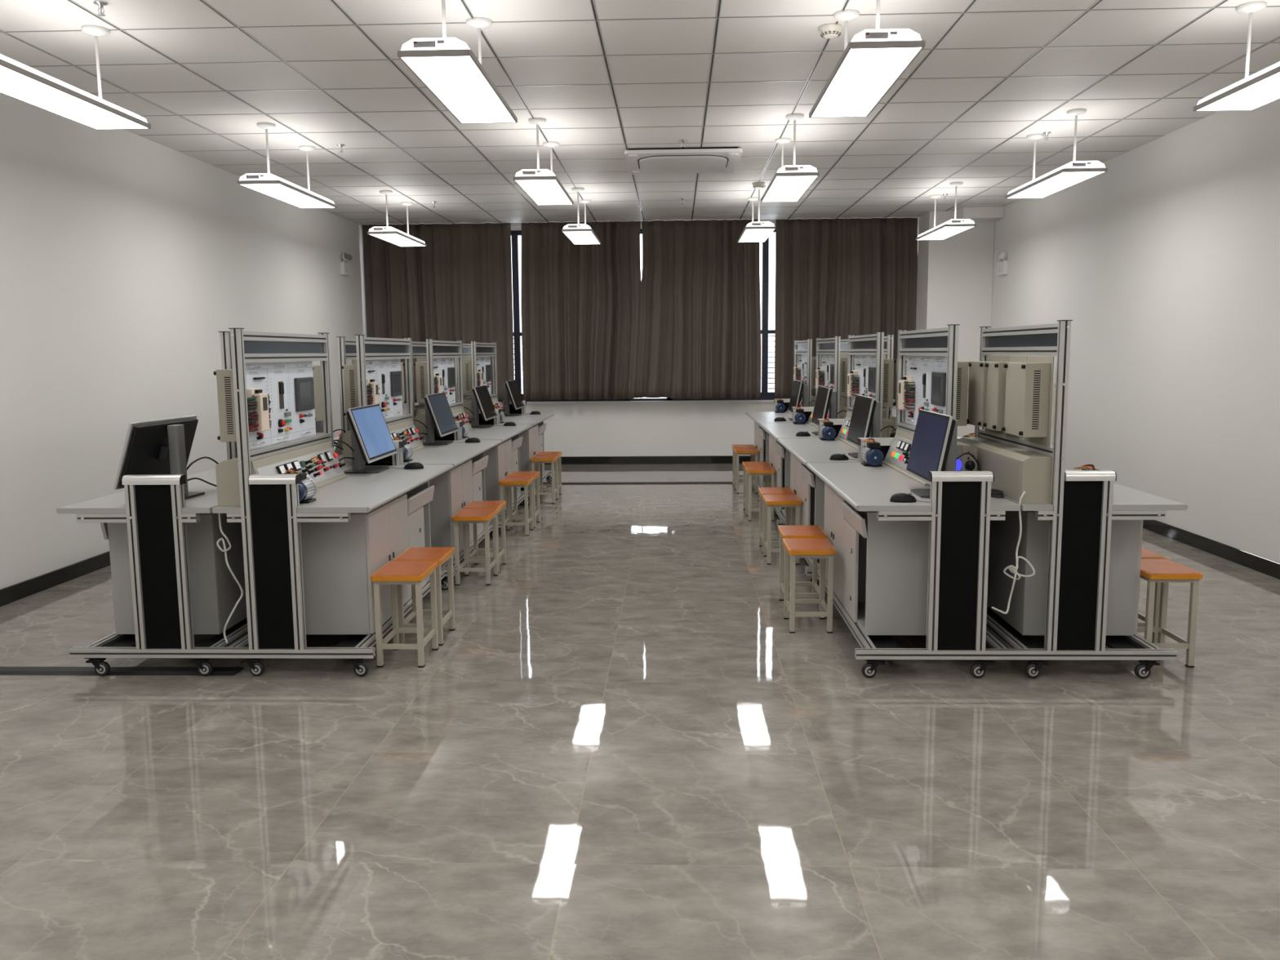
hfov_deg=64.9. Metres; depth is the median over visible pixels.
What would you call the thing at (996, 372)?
module
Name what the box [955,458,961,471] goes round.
indicator light
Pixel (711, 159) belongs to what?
air conditioner
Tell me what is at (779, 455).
base cabinet
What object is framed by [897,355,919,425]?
module
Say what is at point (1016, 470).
control console
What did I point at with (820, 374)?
module
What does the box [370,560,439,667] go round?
stool
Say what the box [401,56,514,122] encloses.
diffuser
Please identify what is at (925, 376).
module
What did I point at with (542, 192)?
diffuser
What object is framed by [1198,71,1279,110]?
diffuser
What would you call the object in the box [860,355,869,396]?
module
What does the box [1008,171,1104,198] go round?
diffuser
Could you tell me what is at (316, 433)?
control console
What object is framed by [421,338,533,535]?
bench
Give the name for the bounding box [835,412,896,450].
control console
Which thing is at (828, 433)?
motor
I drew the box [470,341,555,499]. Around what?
bench
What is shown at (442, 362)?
module
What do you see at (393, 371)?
module
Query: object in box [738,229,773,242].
diffuser
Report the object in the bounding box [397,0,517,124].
pendant lamp
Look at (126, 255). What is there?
wall
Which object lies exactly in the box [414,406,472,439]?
control console
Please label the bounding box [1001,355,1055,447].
module
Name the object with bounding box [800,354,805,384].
module
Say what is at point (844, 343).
bench
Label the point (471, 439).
computer mouse
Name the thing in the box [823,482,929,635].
base cabinet
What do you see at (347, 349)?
bench
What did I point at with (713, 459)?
baseboard
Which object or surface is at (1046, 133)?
sprinkler
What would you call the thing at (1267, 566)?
baseboard
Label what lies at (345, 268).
emergency light
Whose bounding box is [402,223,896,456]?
wall
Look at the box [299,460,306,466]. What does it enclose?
switch
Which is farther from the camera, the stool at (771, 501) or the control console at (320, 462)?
the stool at (771, 501)
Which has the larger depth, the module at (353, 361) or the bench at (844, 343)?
the bench at (844, 343)
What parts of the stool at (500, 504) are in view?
leg, leg, seat laminate, seat, leg, leg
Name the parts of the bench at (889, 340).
tall post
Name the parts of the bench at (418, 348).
tall post, cross rail, cross rail, cross rail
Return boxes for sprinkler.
[93,0,107,16]
[336,143,344,152]
[679,139,686,147]
[1042,131,1050,140]
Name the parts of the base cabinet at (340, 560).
door, door, door, drawer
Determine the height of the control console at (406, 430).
0.203 m
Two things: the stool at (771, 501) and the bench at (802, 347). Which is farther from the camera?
the bench at (802, 347)
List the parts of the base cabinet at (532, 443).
door, door, door, drawer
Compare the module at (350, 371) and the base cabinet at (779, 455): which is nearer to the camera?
the module at (350, 371)
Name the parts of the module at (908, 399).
plate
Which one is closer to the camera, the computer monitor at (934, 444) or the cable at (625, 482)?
the computer monitor at (934, 444)
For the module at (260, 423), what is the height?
0.392 m
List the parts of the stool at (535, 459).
leg, leg, seat, seat laminate, leg, leg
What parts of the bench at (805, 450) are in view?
post, handrail, tall post, cross rail, post, cross rail, cross rail, handrail, tall post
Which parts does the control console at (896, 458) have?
plate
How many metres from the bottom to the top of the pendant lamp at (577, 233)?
0.444 m
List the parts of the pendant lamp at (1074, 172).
rod, frame, rod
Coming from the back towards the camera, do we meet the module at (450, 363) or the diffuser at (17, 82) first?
the module at (450, 363)
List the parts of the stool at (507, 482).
leg, leg, seat laminate, seat, leg, leg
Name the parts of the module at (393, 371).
touch panel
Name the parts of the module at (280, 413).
slot frame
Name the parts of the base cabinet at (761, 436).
door, door, door, drawer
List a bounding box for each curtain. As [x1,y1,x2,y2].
[362,222,514,400]
[520,221,641,399]
[635,219,761,399]
[774,217,917,398]
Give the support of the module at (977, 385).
attached to the bench at (1082, 508)
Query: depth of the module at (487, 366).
10.36 m
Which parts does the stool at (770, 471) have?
leg, leg, seat, seat laminate, leg, leg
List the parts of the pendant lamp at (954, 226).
rod, frame, rod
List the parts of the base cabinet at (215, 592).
drawer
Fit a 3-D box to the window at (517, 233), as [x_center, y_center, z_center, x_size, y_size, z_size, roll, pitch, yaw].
[0.005,-2.133,13.083,3.226,2.198,0.110,0,7,2]
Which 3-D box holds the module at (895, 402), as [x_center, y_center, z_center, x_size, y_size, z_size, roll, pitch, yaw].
[1.818,-0.652,6.829,0.147,0.392,0.339,0,7,2]
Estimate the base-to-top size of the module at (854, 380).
0.392 m
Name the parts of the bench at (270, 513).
tall post, handrail, cross rail, cross rail, under desk rail, cross rail, post, tall post, board, handrail, post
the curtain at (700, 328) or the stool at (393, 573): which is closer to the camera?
the stool at (393, 573)
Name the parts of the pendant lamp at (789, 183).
rod, frame, rod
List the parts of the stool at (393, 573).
leg, leg, seat, seat laminate, leg, leg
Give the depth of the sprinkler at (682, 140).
7.81 m
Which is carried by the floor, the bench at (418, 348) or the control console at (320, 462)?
the bench at (418, 348)
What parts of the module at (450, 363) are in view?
touch panel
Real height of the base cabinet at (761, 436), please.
0.580 m
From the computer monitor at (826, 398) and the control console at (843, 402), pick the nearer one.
the computer monitor at (826, 398)
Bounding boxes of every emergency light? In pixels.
[340,252,352,275]
[996,251,1008,275]
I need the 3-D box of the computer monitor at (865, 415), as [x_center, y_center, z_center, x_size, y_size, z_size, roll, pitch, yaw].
[1.514,-0.342,6.395,0.337,0.383,0.550,0,7,2]
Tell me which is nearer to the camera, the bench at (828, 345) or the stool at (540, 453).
the bench at (828, 345)
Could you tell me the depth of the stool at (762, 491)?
7.45 m
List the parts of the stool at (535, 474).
leg, leg, seat, seat laminate, leg, leg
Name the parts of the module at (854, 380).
plate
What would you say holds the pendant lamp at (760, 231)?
hanging from the ceiling
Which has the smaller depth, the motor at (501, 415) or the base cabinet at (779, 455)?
the base cabinet at (779, 455)
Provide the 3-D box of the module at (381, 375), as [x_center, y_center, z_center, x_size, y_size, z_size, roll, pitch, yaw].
[-1.753,-0.599,6.655,0.153,0.392,0.258,0,7,2]
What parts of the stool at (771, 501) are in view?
leg, leg, seat, seat laminate, leg, leg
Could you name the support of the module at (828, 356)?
attached to the bench at (828, 345)
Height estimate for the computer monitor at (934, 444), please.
0.383 m
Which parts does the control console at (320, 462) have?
plate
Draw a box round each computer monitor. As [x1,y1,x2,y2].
[113,414,218,499]
[315,420,346,449]
[333,403,396,473]
[413,391,457,445]
[463,385,497,427]
[497,379,524,416]
[787,379,815,420]
[811,385,846,435]
[846,394,895,457]
[906,408,980,497]
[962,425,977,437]
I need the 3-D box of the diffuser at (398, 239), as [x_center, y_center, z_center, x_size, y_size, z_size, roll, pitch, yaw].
[-2.540,-2.526,10.590,0.278,0.008,1.178,0,7,2]
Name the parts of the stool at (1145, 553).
seat laminate, seat, leg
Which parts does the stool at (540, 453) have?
leg, seat, seat laminate, leg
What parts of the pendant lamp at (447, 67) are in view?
rod, frame, rod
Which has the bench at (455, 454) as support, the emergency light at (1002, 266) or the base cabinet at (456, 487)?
the base cabinet at (456, 487)
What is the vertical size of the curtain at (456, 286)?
2.224 m
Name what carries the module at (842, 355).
attached to the bench at (844, 343)
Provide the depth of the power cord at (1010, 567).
4.41 m
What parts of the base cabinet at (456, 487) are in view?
door, door, door, drawer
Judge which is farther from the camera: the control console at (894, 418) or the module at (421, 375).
the module at (421, 375)
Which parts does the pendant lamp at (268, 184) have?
rod, frame, rod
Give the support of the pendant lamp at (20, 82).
hanging from the ceiling
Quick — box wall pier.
[915,210,995,436]
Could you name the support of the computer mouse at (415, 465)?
on the bench at (270, 513)
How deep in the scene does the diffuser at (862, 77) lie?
4.47 m
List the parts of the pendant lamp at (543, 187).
rod, frame, rod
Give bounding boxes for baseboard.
[0,551,110,606]
[544,455,750,464]
[1142,520,1279,579]
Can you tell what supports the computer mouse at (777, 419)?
on the bench at (802, 347)
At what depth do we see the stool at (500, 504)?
6.89 m
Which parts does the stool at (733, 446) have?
leg, leg, seat, seat laminate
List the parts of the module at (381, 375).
slot frame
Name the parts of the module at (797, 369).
plate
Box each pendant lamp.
[0,25,151,129]
[236,122,336,208]
[367,190,426,246]
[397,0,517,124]
[513,117,573,204]
[561,187,600,244]
[737,185,776,242]
[760,113,819,202]
[808,0,925,117]
[915,182,976,239]
[1004,108,1107,198]
[1193,0,1279,111]
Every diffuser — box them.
[0,65,146,128]
[241,183,333,208]
[370,233,423,246]
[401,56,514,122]
[515,179,571,204]
[563,231,599,244]
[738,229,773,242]
[762,175,817,201]
[811,47,921,116]
[918,226,973,239]
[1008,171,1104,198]
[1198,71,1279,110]
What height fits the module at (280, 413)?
0.392 m
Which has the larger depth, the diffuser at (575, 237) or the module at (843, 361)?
the diffuser at (575, 237)
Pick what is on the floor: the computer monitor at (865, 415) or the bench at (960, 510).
the bench at (960, 510)
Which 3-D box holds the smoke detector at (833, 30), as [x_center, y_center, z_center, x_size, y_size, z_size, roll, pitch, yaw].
[0.971,-2.279,5.123,0.123,0.050,0.123,0,7,2]
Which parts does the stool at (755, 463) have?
leg, leg, seat, seat laminate, leg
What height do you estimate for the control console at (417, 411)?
0.203 m
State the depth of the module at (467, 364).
9.69 m
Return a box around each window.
[414,230,518,402]
[514,228,765,401]
[764,229,894,399]
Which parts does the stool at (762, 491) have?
leg, leg, seat, seat laminate, leg, leg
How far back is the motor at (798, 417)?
9.26 m
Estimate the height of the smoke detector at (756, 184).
0.050 m
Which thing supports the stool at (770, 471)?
on the floor
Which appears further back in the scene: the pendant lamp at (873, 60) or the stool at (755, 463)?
the stool at (755, 463)
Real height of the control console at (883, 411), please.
0.203 m
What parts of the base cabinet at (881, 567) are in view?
door, door, door, drawer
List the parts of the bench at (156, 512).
board, post, under desk rail, handrail, post, board, tall post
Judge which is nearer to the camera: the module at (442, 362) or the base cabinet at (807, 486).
the base cabinet at (807, 486)
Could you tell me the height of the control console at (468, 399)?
0.203 m
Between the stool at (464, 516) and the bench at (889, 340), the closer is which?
the stool at (464, 516)
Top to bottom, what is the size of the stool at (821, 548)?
0.441 m
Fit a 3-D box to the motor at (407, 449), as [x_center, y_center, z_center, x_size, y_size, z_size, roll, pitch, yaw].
[-1.509,-0.199,6.352,0.120,0.162,0.221,0,7,2]
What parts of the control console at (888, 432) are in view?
plate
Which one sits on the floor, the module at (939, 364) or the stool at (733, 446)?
the stool at (733, 446)
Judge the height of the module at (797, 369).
0.392 m
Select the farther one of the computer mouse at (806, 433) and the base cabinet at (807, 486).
the computer mouse at (806, 433)
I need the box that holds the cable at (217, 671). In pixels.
[0,666,244,675]
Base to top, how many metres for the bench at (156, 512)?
1.571 m
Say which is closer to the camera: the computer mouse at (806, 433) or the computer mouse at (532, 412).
the computer mouse at (806, 433)
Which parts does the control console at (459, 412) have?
plate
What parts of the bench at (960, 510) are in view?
post, handrail, board, tall post, cross rail, cross rail, cross rail, post, under desk rail, tall post, handrail, post, cable coil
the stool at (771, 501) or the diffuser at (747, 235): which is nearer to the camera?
the stool at (771, 501)
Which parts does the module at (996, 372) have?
plate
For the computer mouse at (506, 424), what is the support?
on the bench at (434, 348)
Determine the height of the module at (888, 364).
0.392 m
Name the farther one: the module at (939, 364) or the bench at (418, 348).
the bench at (418, 348)
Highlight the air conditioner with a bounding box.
[624,146,742,174]
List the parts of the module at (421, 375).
plate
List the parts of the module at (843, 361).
touch panel, plate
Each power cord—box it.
[216,513,243,643]
[991,491,1035,613]
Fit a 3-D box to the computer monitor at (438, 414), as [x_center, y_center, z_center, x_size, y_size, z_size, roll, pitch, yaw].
[-1.593,-0.458,7.546,0.342,0.378,0.550,0,7,2]
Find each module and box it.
[213,362,271,449]
[266,361,292,444]
[288,361,315,439]
[306,360,323,421]
[341,360,380,417]
[351,359,356,364]
[375,359,390,418]
[386,359,402,417]
[400,362,406,404]
[413,358,442,403]
[416,357,426,404]
[438,357,448,398]
[444,357,455,404]
[462,356,483,394]
[479,356,485,385]
[484,356,491,394]
[793,354,802,381]
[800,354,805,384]
[804,354,816,388]
[815,354,826,388]
[825,354,831,387]
[830,354,847,395]
[840,354,847,357]
[847,355,862,402]
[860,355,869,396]
[867,355,896,407]
[893,355,911,406]
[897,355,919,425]
[918,355,932,413]
[930,355,971,426]
[967,355,1008,435]
[982,355,1027,440]
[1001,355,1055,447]
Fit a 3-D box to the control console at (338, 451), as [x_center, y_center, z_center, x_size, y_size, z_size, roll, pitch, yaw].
[-1.953,-0.335,7.293,0.257,0.203,1.138,0,7,2]
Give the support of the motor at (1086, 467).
on the bench at (1082, 508)
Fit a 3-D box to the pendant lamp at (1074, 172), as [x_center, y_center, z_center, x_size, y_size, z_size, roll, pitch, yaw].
[3.036,-2.386,7.389,0.300,0.444,1.200,0,7,2]
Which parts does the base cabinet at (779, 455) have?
door, door, door, drawer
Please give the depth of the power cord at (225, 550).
4.59 m
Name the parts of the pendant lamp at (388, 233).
rod, frame, rod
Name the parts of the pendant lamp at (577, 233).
rod, frame, rod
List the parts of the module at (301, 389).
touch panel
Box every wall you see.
[0,93,366,589]
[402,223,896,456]
[990,99,1279,563]
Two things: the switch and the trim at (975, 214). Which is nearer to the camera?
the switch
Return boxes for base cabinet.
[99,512,247,634]
[300,480,434,634]
[428,452,488,558]
[484,433,522,515]
[519,421,546,488]
[754,421,768,484]
[768,434,790,515]
[790,453,824,559]
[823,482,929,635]
[986,510,1142,635]
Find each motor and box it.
[284,467,317,502]
[391,435,413,462]
[454,417,468,438]
[493,406,504,422]
[773,397,785,413]
[791,406,805,423]
[818,418,835,439]
[860,438,884,466]
[1073,464,1099,470]
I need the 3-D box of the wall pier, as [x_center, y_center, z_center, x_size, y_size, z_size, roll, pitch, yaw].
[3.848,-1.710,12.499,0.768,3.083,0.758,0,7,2]
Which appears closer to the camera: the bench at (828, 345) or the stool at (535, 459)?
the bench at (828, 345)
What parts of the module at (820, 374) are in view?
plate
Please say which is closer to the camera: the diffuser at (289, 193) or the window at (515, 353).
the diffuser at (289, 193)
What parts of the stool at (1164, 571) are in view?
leg, leg, seat laminate, seat, leg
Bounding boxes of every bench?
[56,331,311,675]
[212,328,455,676]
[333,336,391,463]
[333,339,442,439]
[345,334,502,579]
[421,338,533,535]
[453,343,471,402]
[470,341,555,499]
[745,338,813,494]
[758,335,844,524]
[777,331,893,582]
[805,324,1020,678]
[839,338,848,399]
[867,334,957,436]
[904,347,974,438]
[956,320,1187,678]
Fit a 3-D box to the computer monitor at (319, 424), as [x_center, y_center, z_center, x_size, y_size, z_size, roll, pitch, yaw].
[-2.053,-0.324,6.520,0.342,0.378,0.550,0,7,2]
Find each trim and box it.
[404,399,894,404]
[955,206,1004,222]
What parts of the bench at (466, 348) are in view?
tall post, cross rail, cross rail, cross rail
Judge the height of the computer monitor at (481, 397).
0.378 m
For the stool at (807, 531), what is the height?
0.441 m
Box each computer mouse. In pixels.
[389,462,423,469]
[453,437,479,442]
[494,422,515,426]
[522,410,540,414]
[773,417,791,421]
[795,431,817,436]
[829,453,857,460]
[889,493,929,502]
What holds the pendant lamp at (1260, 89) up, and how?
hanging from the ceiling
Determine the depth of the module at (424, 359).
8.73 m
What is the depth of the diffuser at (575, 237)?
10.45 m
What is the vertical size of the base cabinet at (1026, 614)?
0.580 m
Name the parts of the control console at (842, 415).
plate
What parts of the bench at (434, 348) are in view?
tall post, cross rail, cross rail, cross rail, tall post, post, handrail, post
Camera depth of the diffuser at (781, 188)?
7.41 m
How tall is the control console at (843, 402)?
0.203 m
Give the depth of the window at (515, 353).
13.08 m
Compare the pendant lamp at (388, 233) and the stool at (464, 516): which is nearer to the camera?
the stool at (464, 516)
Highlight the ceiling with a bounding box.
[0,0,1279,225]
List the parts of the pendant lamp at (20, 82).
frame, rod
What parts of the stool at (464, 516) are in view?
leg, leg, seat, seat laminate, leg, leg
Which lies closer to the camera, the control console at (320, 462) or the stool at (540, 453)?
the control console at (320, 462)
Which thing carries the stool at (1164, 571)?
on the floor
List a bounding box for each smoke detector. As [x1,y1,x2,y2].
[751,182,764,188]
[818,22,843,38]
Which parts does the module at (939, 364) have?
touch panel, plate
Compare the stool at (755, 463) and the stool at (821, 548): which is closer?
the stool at (821, 548)
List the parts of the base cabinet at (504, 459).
door, door, door, drawer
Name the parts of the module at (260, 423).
plate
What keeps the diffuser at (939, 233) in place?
attached to the pendant lamp at (954, 226)
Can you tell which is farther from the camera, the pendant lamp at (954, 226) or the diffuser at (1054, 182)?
the pendant lamp at (954, 226)
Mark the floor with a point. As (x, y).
(621, 744)
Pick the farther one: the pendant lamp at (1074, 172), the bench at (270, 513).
the pendant lamp at (1074, 172)
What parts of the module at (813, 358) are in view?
touch panel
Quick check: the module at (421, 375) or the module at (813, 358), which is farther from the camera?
the module at (813, 358)
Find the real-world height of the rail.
0.038 m
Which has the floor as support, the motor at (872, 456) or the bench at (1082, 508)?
the bench at (1082, 508)
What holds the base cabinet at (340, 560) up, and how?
on the bench at (270, 513)
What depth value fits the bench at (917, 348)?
6.81 m
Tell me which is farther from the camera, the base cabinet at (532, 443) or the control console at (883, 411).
the base cabinet at (532, 443)
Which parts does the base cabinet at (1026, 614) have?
door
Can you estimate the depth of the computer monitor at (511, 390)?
10.96 m
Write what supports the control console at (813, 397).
on the bench at (802, 347)
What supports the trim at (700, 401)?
attached to the wall at (711, 428)
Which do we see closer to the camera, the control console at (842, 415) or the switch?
the switch
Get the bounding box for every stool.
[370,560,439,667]
[393,546,455,645]
[451,508,498,585]
[462,500,506,573]
[498,476,533,536]
[506,471,540,528]
[530,455,558,503]
[534,451,561,497]
[731,444,755,488]
[733,448,759,493]
[742,461,771,514]
[745,466,775,520]
[758,487,795,553]
[762,494,801,564]
[777,524,826,613]
[782,537,835,633]
[1137,547,1166,643]
[1137,559,1203,667]
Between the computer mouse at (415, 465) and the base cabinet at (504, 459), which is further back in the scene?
the base cabinet at (504, 459)
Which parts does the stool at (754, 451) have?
leg, leg, seat laminate, seat, leg, leg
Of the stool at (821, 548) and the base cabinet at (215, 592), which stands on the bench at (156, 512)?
the base cabinet at (215, 592)
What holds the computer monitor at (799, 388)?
on the bench at (802, 347)
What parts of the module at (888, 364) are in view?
touch panel, plate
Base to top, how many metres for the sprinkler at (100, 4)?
0.056 m
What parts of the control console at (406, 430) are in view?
plate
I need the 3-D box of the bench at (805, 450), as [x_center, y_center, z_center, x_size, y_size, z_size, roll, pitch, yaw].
[1.387,-0.223,6.952,0.712,1.571,1.750,0,7,2]
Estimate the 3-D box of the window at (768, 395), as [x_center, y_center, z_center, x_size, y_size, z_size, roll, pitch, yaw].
[2.598,-2.144,12.992,1.962,2.198,0.110,0,7,2]
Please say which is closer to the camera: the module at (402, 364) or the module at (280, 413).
the module at (280, 413)
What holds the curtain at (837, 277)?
hanging from the rail
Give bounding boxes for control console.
[215,440,346,506]
[251,432,323,449]
[333,414,401,453]
[342,419,425,463]
[414,403,451,416]
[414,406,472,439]
[463,397,471,403]
[463,397,505,423]
[786,395,815,414]
[806,404,846,428]
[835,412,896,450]
[839,397,847,405]
[853,404,893,417]
[882,429,977,485]
[888,416,914,425]
[956,437,1066,503]
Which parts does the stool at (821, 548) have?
leg, leg, seat laminate, seat, leg, leg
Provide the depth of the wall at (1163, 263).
7.62 m
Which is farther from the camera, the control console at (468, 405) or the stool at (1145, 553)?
the control console at (468, 405)
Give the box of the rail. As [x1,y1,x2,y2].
[511,220,775,226]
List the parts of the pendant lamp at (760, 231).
rod, frame, rod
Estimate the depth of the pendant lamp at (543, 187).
7.25 m
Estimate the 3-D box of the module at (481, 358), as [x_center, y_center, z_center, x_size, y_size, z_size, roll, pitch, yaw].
[-1.634,-1.037,10.105,0.153,0.392,0.258,0,7,2]
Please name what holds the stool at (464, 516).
on the floor
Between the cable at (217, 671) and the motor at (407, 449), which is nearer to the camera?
the cable at (217, 671)
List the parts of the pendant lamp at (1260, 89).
frame, rod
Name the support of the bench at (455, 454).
on the floor
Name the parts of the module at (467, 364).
plate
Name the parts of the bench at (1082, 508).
tall post, board, cross rail, cross rail, cross rail, tall post, handrail, under desk rail, post, board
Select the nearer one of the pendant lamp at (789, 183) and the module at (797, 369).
the pendant lamp at (789, 183)
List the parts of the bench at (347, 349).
tall post, cross rail, cross rail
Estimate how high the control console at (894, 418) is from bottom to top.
0.203 m
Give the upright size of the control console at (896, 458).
0.203 m
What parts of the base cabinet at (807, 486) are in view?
door, door, door, drawer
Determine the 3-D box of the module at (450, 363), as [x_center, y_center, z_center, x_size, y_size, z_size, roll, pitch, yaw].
[-1.686,-0.856,8.680,0.147,0.392,0.339,0,7,2]
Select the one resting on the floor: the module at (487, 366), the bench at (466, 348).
the bench at (466, 348)
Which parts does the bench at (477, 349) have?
tall post, cross rail, cross rail, cross rail, tall post, post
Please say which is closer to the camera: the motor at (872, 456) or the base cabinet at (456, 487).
the motor at (872, 456)
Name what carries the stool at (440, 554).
on the floor
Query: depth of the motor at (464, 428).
8.05 m
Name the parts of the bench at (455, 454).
tall post, cross rail, cross rail, cross rail, post, tall post, post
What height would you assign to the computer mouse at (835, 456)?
0.039 m
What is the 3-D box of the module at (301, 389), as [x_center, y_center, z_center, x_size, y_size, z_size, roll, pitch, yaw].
[-1.806,-0.418,5.230,0.147,0.392,0.339,0,7,2]
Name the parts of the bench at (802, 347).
handrail, tall post, cross rail, cross rail, tall post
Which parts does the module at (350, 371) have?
plate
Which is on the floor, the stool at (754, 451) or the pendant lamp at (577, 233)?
the stool at (754, 451)
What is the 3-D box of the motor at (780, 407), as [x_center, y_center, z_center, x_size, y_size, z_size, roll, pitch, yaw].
[1.533,-0.825,11.086,0.120,0.162,0.221,0,7,2]
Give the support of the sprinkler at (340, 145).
attached to the ceiling
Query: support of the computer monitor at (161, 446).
on the bench at (156, 512)
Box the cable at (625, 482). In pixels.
[542,481,743,484]
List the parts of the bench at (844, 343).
cross rail, cross rail, cross rail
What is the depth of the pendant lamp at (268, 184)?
7.37 m
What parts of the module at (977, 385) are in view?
plate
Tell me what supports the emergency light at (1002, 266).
attached to the wall at (1163, 263)
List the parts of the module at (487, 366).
touch panel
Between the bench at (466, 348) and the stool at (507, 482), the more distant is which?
the bench at (466, 348)
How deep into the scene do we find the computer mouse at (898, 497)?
4.46 m
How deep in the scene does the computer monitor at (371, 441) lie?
5.78 m
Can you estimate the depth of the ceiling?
6.29 m
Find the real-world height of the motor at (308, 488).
0.162 m
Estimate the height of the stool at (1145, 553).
0.441 m
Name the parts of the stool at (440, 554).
leg, leg, seat, seat laminate, leg, leg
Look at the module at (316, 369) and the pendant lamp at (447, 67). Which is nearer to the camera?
the pendant lamp at (447, 67)
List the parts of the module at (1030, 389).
plate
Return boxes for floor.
[0,463,1279,959]
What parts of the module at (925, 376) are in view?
slot frame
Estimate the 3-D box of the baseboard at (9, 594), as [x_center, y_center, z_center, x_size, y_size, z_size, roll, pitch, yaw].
[-3.777,0.755,5.431,0.012,0.100,15.920,0,7,2]
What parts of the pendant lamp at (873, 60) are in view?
rod, frame, rod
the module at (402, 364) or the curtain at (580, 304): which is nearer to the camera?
the module at (402, 364)
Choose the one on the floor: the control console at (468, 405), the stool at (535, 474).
the stool at (535, 474)
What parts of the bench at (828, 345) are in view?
handrail, tall post, cross rail, cross rail, tall post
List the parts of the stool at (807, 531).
leg, seat laminate, seat, leg, leg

